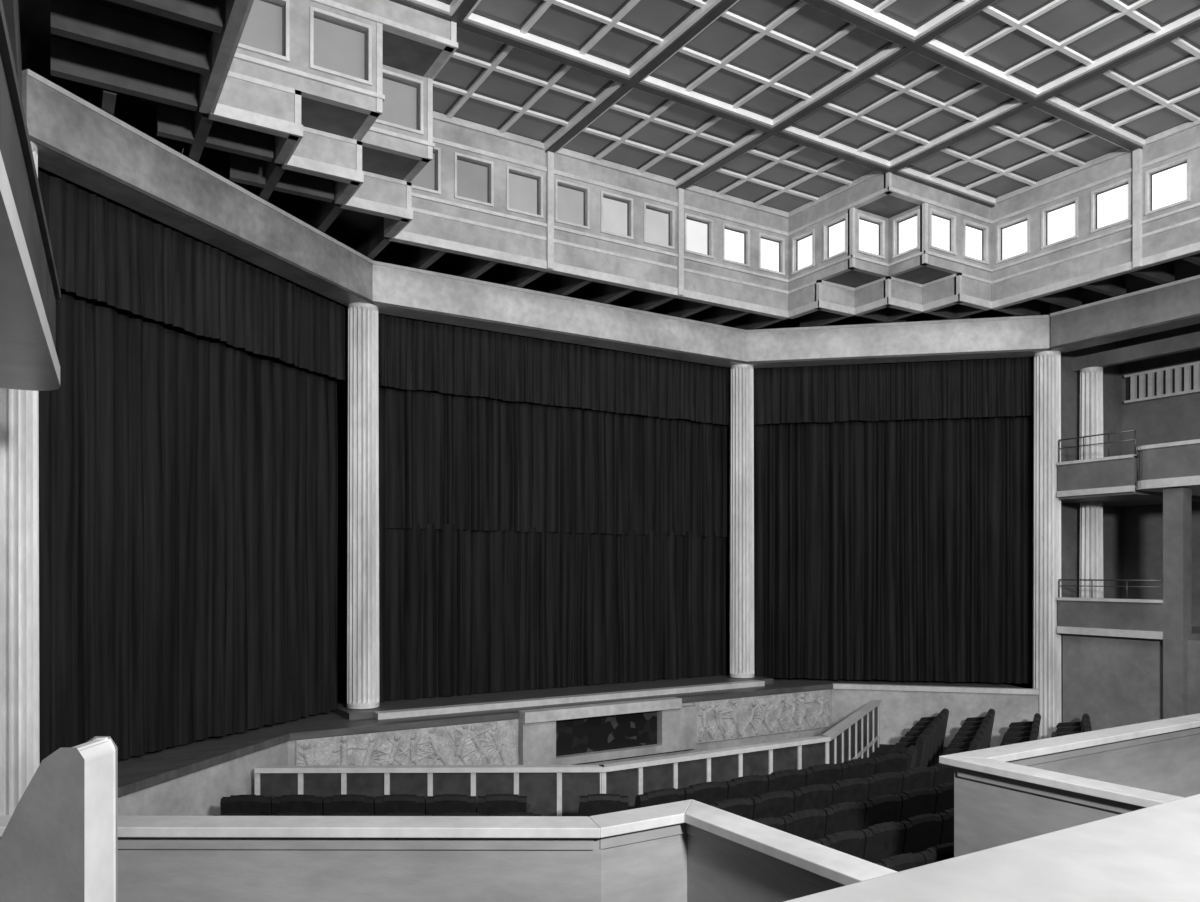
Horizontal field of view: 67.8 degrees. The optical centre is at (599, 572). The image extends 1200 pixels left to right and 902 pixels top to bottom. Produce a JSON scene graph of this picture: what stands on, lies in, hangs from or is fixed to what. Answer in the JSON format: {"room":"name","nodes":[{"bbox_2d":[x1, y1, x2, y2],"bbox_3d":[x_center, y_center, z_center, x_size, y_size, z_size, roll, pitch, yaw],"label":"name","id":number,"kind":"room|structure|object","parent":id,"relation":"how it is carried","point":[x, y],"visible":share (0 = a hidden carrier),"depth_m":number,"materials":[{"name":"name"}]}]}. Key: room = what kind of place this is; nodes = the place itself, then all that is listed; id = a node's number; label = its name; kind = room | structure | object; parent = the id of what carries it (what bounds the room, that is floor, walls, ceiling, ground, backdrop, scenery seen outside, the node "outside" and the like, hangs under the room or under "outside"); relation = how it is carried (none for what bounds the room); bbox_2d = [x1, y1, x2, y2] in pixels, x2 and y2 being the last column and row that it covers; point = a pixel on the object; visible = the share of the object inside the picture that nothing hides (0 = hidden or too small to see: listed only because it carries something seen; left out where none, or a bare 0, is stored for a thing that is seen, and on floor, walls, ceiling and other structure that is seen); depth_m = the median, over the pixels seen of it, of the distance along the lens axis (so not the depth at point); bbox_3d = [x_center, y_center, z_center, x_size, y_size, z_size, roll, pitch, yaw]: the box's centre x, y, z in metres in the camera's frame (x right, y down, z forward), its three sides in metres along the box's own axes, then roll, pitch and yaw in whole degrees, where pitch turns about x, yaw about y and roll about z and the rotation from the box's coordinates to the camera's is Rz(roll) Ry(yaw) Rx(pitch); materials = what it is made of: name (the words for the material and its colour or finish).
{"room":"auditorium","nodes":[
{"label":"auditorium","id":0,"kind":"room"},
{"bbox_2d":[329,298,729,689],"bbox_3d":[-1.921,-0.865,17.721,20.900,8.030,0.200,0,0,-32],"label":"wall","id":1,"kind":"structure","parent":0,"point":[341,385],"depth_m":15.97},
{"bbox_2d":[118,664,1038,815],"bbox_3d":[-0.092,2.570,14.750,20.300,1.159,6.578,0,0,-32],"label":"stage","id":2,"kind":"structure","parent":0,"point":[190,779],"depth_m":13.91,"materials":[{"name":"paint"}]},
{"bbox_2d":[38,166,344,762],"bbox_3d":[-4.822,-0.969,10.836,0.313,6.043,5.392,0,0,21],"label":"stage curtain","id":3,"kind":"object","parent":2,"relation":"on","point":[188,435],"visible":0.9,"depth_m":10.61,"materials":[{"name":"black fabric"}]},
{"bbox_2d":[347,302,378,708],"bbox_3d":[-3.508,-0.980,13.222,0.470,5.920,0.470,0,0,-32],"label":"fluted column","id":4,"kind":"structure","parent":2,"relation":"on","point":[362,388],"depth_m":13.06,"materials":[{"name":"white stone"}]},
{"bbox_2d":[296,719,515,764],"bbox_3d":[-2.568,2.505,12.333,3.150,0.690,0.035,0,0,-32],"label":"relief panel","id":5,"kind":"object","parent":2,"relation":"attached to","point":[486,743],"visible":0.77,"depth_m":12.40,"materials":[{"name":"stone"}]},
{"bbox_2d":[378,313,729,701],"bbox_3d":[-0.593,-1.000,15.451,7.304,5.979,0.280,0,0,-32],"label":"stage curtain","id":6,"kind":"object","parent":2,"relation":"on","point":[552,513],"visible":0.9,"depth_m":15.28,"materials":[{"name":"black fabric"}]},
{"bbox_2d":[379,522,726,701],"bbox_3d":[-0.621,0.605,15.495,7.303,2.769,0.174,0,0,-32],"label":"drape","id":7,"kind":"object","parent":6,"relation":"hanging from","point":[465,608],"depth_m":15.30,"materials":[{"name":"black fabric"}]},
{"bbox_2d":[378,386,728,536],"bbox_3d":[-0.617,-2.340,15.489,7.301,3.301,0.157,0,0,-32],"label":"drape","id":8,"kind":"object","parent":6,"relation":"hanging from","point":[454,463],"depth_m":15.35,"materials":[{"name":"black fabric"}]},
{"bbox_2d":[518,697,696,764],"bbox_3d":[0.211,2.470,13.971,3.200,0.860,0.218,0,0,-32],"label":"panel","id":9,"kind":"object","parent":2,"relation":"attached to","point":[568,735],"visible":0.93,"depth_m":13.93,"materials":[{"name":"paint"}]},
{"bbox_2d":[729,364,753,677],"bbox_3d":[2.709,-0.980,17.047,0.470,5.920,0.470,0,0,-32],"label":"fluted column","id":10,"kind":"structure","parent":2,"relation":"on","point":[741,375],"depth_m":16.88,"materials":[{"name":"white stone"}]},
{"bbox_2d":[694,690,829,742],"bbox_3d":[2.932,2.505,15.702,3.150,0.690,0.061,0,0,-32],"label":"relief panel","id":11,"kind":"object","parent":2,"relation":"attached to","point":[717,720],"visible":0.98,"depth_m":15.65,"materials":[{"name":"stone"}]},
{"bbox_2d":[753,357,1033,683],"bbox_3d":[5.441,-0.971,16.916,5.445,6.038,0.295,0,0,11],"label":"stage curtain","id":12,"kind":"object","parent":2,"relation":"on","point":[893,502],"visible":0.9,"depth_m":16.91,"materials":[{"name":"black fabric"}]},
{"bbox_2d":[18,0,1199,328],"bbox_3d":[3.948,-5.480,8.182,20.900,1.200,22.200,0,0,-32],"label":"ceiling","id":13,"kind":"structure","parent":0,"point":[350,227],"depth_m":10.81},
{"bbox_2d":[22,69,372,305],"bbox_3d":[-4.439,-4.255,10.694,0.440,0.630,5.389,0,0,21],"label":"beam","id":14,"kind":"structure","parent":13,"relation":"attached to","point":[77,141],"depth_m":9.79,"materials":[{"name":"grey concrete"}]},
{"bbox_2d":[362,261,746,367],"bbox_3d":[-0.389,-4.255,15.118,7.460,0.630,0.440,0,0,-32],"label":"beam","id":15,"kind":"structure","parent":13,"relation":"attached to","point":[401,291],"depth_m":14.63,"materials":[{"name":"grey concrete"}]},
{"bbox_2d":[51,0,1199,329],"bbox_3d":[3.252,-4.730,9.218,15.200,0.300,14.205,0,0,-32],"label":"ceiling joists","id":16,"kind":"object","parent":13,"relation":"attached to","point":[251,155],"depth_m":9.43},
{"bbox_2d":[746,315,1050,367],"bbox_3d":[5.365,-4.255,16.521,5.415,0.630,0.440,0,0,11],"label":"beam","id":17,"kind":"structure","parent":13,"relation":"attached to","point":[1017,336],"depth_m":16.32,"materials":[{"name":"grey concrete"}]},
{"bbox_2d":[1050,275,1199,352],"bbox_3d":[12.086,-4.255,9.402,0.440,0.630,15.150,0,0,-32],"label":"beam","id":18,"kind":"structure","parent":13,"relation":"attached to","point":[1176,304],"depth_m":14.64,"materials":[{"name":"grey concrete"}]},
{"bbox_2d":[199,0,1199,319],"bbox_3d":[3.421,-5.510,8.944,12.700,1.900,12.250,0,0,-32],"label":"wall","id":19,"kind":"structure","parent":0,"point":[244,86],"depth_m":13.53,"materials":[{"name":"paint"}]},
{"bbox_2d":[239,0,281,54],"bbox_3d":[-3.556,-5.630,9.183,0.587,0.580,0.020,0,0,-32],"label":"window","id":20,"kind":"structure","parent":19,"relation":"attached to","point":[262,30],"depth_m":9.23,"materials":[{"name":"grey glass"}]},
{"bbox_2d":[314,18,363,78],"bbox_3d":[-2.818,-5.630,9.637,0.587,0.580,0.020,0,0,-32],"label":"window","id":21,"kind":"structure","parent":19,"relation":"attached to","point":[337,48],"depth_m":9.62,"materials":[{"name":"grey glass"}]},
{"bbox_2d":[377,78,416,129],"bbox_3d":[-2.473,-5.630,10.730,0.587,0.580,0.020,0,0,-32],"label":"window","id":22,"kind":"structure","parent":19,"relation":"attached to","point":[400,102],"depth_m":10.75,"materials":[{"name":"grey glass"}]},
{"bbox_2d":[411,153,434,189],"bbox_3d":[-2.544,-5.630,12.448,0.531,0.580,0.020,0,0,-32],"label":"window","id":23,"kind":"structure","parent":19,"relation":"attached to","point":[425,178],"depth_m":12.51,"materials":[{"name":"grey glass"}]},
{"bbox_2d":[457,160,486,202],"bbox_3d":[-1.853,-5.630,12.873,0.531,0.580,0.020,0,0,-32],"label":"window","id":24,"kind":"structure","parent":19,"relation":"attached to","point":[471,178],"depth_m":12.86,"materials":[{"name":"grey glass"}]},
{"bbox_2d":[509,173,536,213],"bbox_3d":[-1.162,-5.630,13.298,0.531,0.580,0.020,0,0,-32],"label":"window","id":25,"kind":"structure","parent":19,"relation":"attached to","point":[522,190],"depth_m":13.29,"materials":[{"name":"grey glass"}]},
{"bbox_2d":[557,186,583,224],"bbox_3d":[-0.471,-5.630,13.723,0.531,0.580,0.020,0,0,-32],"label":"window","id":26,"kind":"structure","parent":19,"relation":"attached to","point":[570,202],"depth_m":13.72,"materials":[{"name":"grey glass"}]},
{"bbox_2d":[603,197,626,235],"bbox_3d":[0.219,-5.630,14.148,0.531,0.580,0.020,0,0,-32],"label":"window","id":27,"kind":"structure","parent":19,"relation":"attached to","point":[614,212],"depth_m":14.14,"materials":[{"name":"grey glass"}]},
{"bbox_2d":[646,209,667,244],"bbox_3d":[0.910,-5.630,14.573,0.531,0.580,0.020,0,0,-32],"label":"window","id":28,"kind":"structure","parent":19,"relation":"attached to","point":[656,222],"depth_m":14.57,"materials":[{"name":"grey glass"}]},
{"bbox_2d":[686,219,706,254],"bbox_3d":[1.601,-5.630,14.998,0.531,0.580,0.020,0,0,-32],"label":"window","id":29,"kind":"structure","parent":19,"relation":"attached to","point":[696,232],"depth_m":15.00,"materials":[{"name":"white glass"}]},
{"bbox_2d":[725,229,743,262],"bbox_3d":[2.292,-5.630,15.423,0.531,0.580,0.020,0,0,-32],"label":"window","id":30,"kind":"structure","parent":19,"relation":"attached to","point":[734,241],"depth_m":15.43,"materials":[{"name":"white glass"}]},
{"bbox_2d":[761,238,778,271],"bbox_3d":[2.983,-5.630,15.848,0.531,0.580,0.020,0,0,-32],"label":"window","id":31,"kind":"structure","parent":19,"relation":"attached to","point":[769,249],"depth_m":15.85,"materials":[{"name":"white glass"}]},
{"bbox_2d":[798,235,811,269],"bbox_3d":[3.642,-5.630,15.713,0.020,0.580,0.470,0,0,-32],"label":"window","id":32,"kind":"structure","parent":19,"relation":"attached to","point":[804,245],"depth_m":15.73,"materials":[{"name":"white glass"}]},
{"bbox_2d":[829,221,844,256],"bbox_3d":[4.035,-5.630,15.074,0.020,0.580,0.470,0,0,-32],"label":"window","id":33,"kind":"structure","parent":19,"relation":"attached to","point":[836,232],"depth_m":15.09,"materials":[{"name":"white glass"}]},
{"bbox_2d":[859,219,877,254],"bbox_3d":[4.483,-5.630,15.010,0.587,0.580,0.020,0,0,-32],"label":"window","id":34,"kind":"structure","parent":19,"relation":"attached to","point":[868,232],"depth_m":15.02,"materials":[{"name":"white glass"}]},
{"bbox_2d":[899,216,916,253],"bbox_3d":[5.166,-5.630,14.889,0.020,0.580,0.470,0,0,-32],"label":"window","id":35,"kind":"structure","parent":19,"relation":"attached to","point":[908,228],"depth_m":14.90,"materials":[{"name":"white glass"}]},
{"bbox_2d":[932,215,948,249],"bbox_3d":[5.614,-5.630,14.825,0.587,0.580,0.020,0,0,-32],"label":"window","id":36,"kind":"structure","parent":19,"relation":"attached to","point":[940,226],"depth_m":14.84,"materials":[{"name":"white glass"}]},
{"bbox_2d":[966,226,981,259],"bbox_3d":[6.353,-5.630,15.279,0.587,0.580,0.020,0,0,-32],"label":"window","id":37,"kind":"structure","parent":19,"relation":"attached to","point":[973,236],"depth_m":15.29,"materials":[{"name":"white glass"}]},
{"bbox_2d":[1002,221,1026,259],"bbox_3d":[7.053,-5.630,15.130,0.020,0.580,0.537,0,0,-32],"label":"window","id":38,"kind":"structure","parent":19,"relation":"attached to","point":[1014,238],"depth_m":15.15,"materials":[{"name":"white glass"}]},
{"bbox_2d":[1048,203,1074,244],"bbox_3d":[7.480,-5.630,14.435,0.020,0.580,0.537,0,0,-32],"label":"window","id":39,"kind":"structure","parent":19,"relation":"attached to","point":[1061,222],"depth_m":14.44,"materials":[{"name":"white glass"}]},
{"bbox_2d":[1097,184,1127,227],"bbox_3d":[7.908,-5.630,13.739,0.020,0.580,0.537,0,0,-32],"label":"window","id":40,"kind":"structure","parent":19,"relation":"attached to","point":[1112,205],"depth_m":13.75,"materials":[{"name":"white glass"}]},
{"bbox_2d":[1152,163,1186,209],"bbox_3d":[8.336,-5.630,13.044,0.020,0.580,0.537,0,0,-32],"label":"window","id":41,"kind":"structure","parent":19,"relation":"attached to","point":[1169,186],"depth_m":13.05,"materials":[{"name":"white glass"}]},
{"bbox_2d":[389,0,1199,211],"bbox_3d":[3.421,-6.375,8.944,12.500,0.134,12.050,0,0,-32],"label":"ceiling","id":42,"kind":"structure","parent":0,"point":[923,39],"depth_m":11.63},
{"bbox_2d":[868,744,946,765],"bbox_3d":[3.896,3.250,8.267,20.500,0.200,22.000,0,0,-32],"label":"floor","id":43,"kind":"structure","parent":0,"point":[883,749],"depth_m":15.76,"materials":[{"name":"carpet"}]},
{"bbox_2d":[0,141,39,814],"bbox_3d":[-5.408,-0.395,8.179,0.470,7.090,0.470,0,0,-32],"label":"fluted column","id":44,"kind":"structure","parent":43,"relation":"on","point":[19,410],"depth_m":8.06,"materials":[{"name":"white stone"}]},
{"bbox_2d":[254,700,880,815],"bbox_3d":[1.032,2.725,12.493,10.757,0.850,2.241,0,0,-32],"label":"rail","id":45,"kind":"object","parent":43,"relation":"on","point":[550,790],"visible":0.51,"depth_m":10.62,"materials":[{"name":"white metal"}]},
{"bbox_2d":[213,708,1091,871],"bbox_3d":[2.905,2.750,10.066,14.582,0.800,7.042,0,0,-32],"label":"seating","id":46,"kind":"object","parent":43,"relation":"on","point":[894,810],"visible":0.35,"depth_m":9.46,"materials":[{"name":"fabric"}]},
{"bbox_2d":[1033,351,1061,739],"bbox_3d":[8.029,-0.395,16.034,0.470,7.090,0.470,0,0,-32],"label":"fluted column","id":47,"kind":"structure","parent":43,"relation":"on","point":[1047,643],"depth_m":15.88,"materials":[{"name":"white stone"}]},
{"bbox_2d":[1043,305,1199,730],"bbox_3d":[13.066,-0.865,10.269,2.780,8.030,15.600,0,0,-32],"label":"wall","id":48,"kind":"structure","parent":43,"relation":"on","point":[1126,661],"depth_m":15.27,"materials":[{"name":"paint"}]},
{"bbox_2d":[1079,501,1103,597],"bbox_3d":[9.036,-0.160,16.419,0.400,2.280,0.400,0,0,-32],"label":"fluted column","id":49,"kind":"structure","parent":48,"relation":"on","point":[1091,513],"depth_m":16.29,"materials":[{"name":"white stone"}]},
{"bbox_2d":[1079,367,1103,459],"bbox_3d":[9.036,-2.575,16.419,0.400,2.350,0.400,0,0,-32],"label":"fluted column","id":50,"kind":"structure","parent":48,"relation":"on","point":[1091,378],"depth_m":16.29,"materials":[{"name":"white stone"}]},
{"bbox_2d":[1136,439,1199,495],"bbox_3d":[13.362,-1.710,9.624,2.772,0.700,13.412,0,0,-32],"label":"gallery balcony","id":51,"kind":"object","parent":48,"relation":"attached to","point":[1170,465],"visible":1,"depth_m":14.14,"materials":[{"name":"paint"}]},
{"bbox_2d":[1003,323,1199,687],"bbox_3d":[12.711,-0.865,13.690,0.200,8.030,22.000,0,0,-32],"label":"wall","id":52,"kind":"structure","parent":0,"point":[1176,418],"depth_m":17.02,"materials":[{"name":"paint"}]},
{"bbox_3d":[6.018,2.774,4.818,20.300,0.749,13.700,0,0,-32],"label":"floor","id":53,"kind":"structure","parent":0,"visible":0},
{"bbox_2d":[0,736,117,901],"bbox_3d":[-1.736,1.450,2.710,0.446,1.876,0.180,0,0,0],"label":"parapet end","id":54,"kind":"object","parent":53,"relation":"on","point":[59,843],"visible":1,"depth_m":2.62,"materials":[{"name":"paint"}]},
{"bbox_2d":[0,799,896,901],"bbox_3d":[-0.668,2.325,5.146,7.328,1.650,2.352,0,0,20],"label":"parapet","id":55,"kind":"object","parent":53,"relation":"on","point":[691,850],"visible":0.95,"depth_m":5.34,"materials":[{"name":"paint"}]},
{"bbox_2d":[784,794,1199,901],"bbox_3d":[2.178,1.450,2.232,4.950,1.899,0.520,0,0,-32],"label":"parapet","id":56,"kind":"object","parent":53,"relation":"on","point":[1152,853],"visible":1,"depth_m":1.51,"materials":[{"name":"paint"}]},
{"bbox_2d":[939,713,1199,856],"bbox_3d":[7.427,2.325,8.109,8.750,1.650,3.530,0,0,-32],"label":"parapet","id":57,"kind":"object","parent":53,"relation":"on","point":[1005,794],"visible":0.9,"depth_m":7.22,"materials":[{"name":"paint"}]},
{"bbox_3d":[9.712,-0.865,-1.187,20.900,8.030,0.200,0,0,-32],"label":"wall","id":58,"kind":"structure","parent":0,"visible":0},
{"bbox_2d":[2,0,21,97],"bbox_3d":[-1.275,-4.255,1.270,0.400,0.630,15.500,0,0,-32],"label":"beam","id":59,"kind":"structure","parent":58,"relation":"attached to","point":[11,7],"depth_m":6.68,"materials":[{"name":"paint"}]},
{"bbox_3d":[-4.920,-0.865,2.844,0.200,8.030,22.000,0,0,-32],"label":"wall","id":60,"kind":"structure","parent":0,"visible":0},
{"bbox_2d":[0,0,59,390],"bbox_3d":[-2.953,-1.710,2.464,2.571,0.700,8.512,0,0,-32],"label":"gallery balcony","id":61,"kind":"object","parent":60,"relation":"attached to","point":[29,283],"visible":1,"depth_m":4.52,"materials":[{"name":"grey concrete"}]}
]}

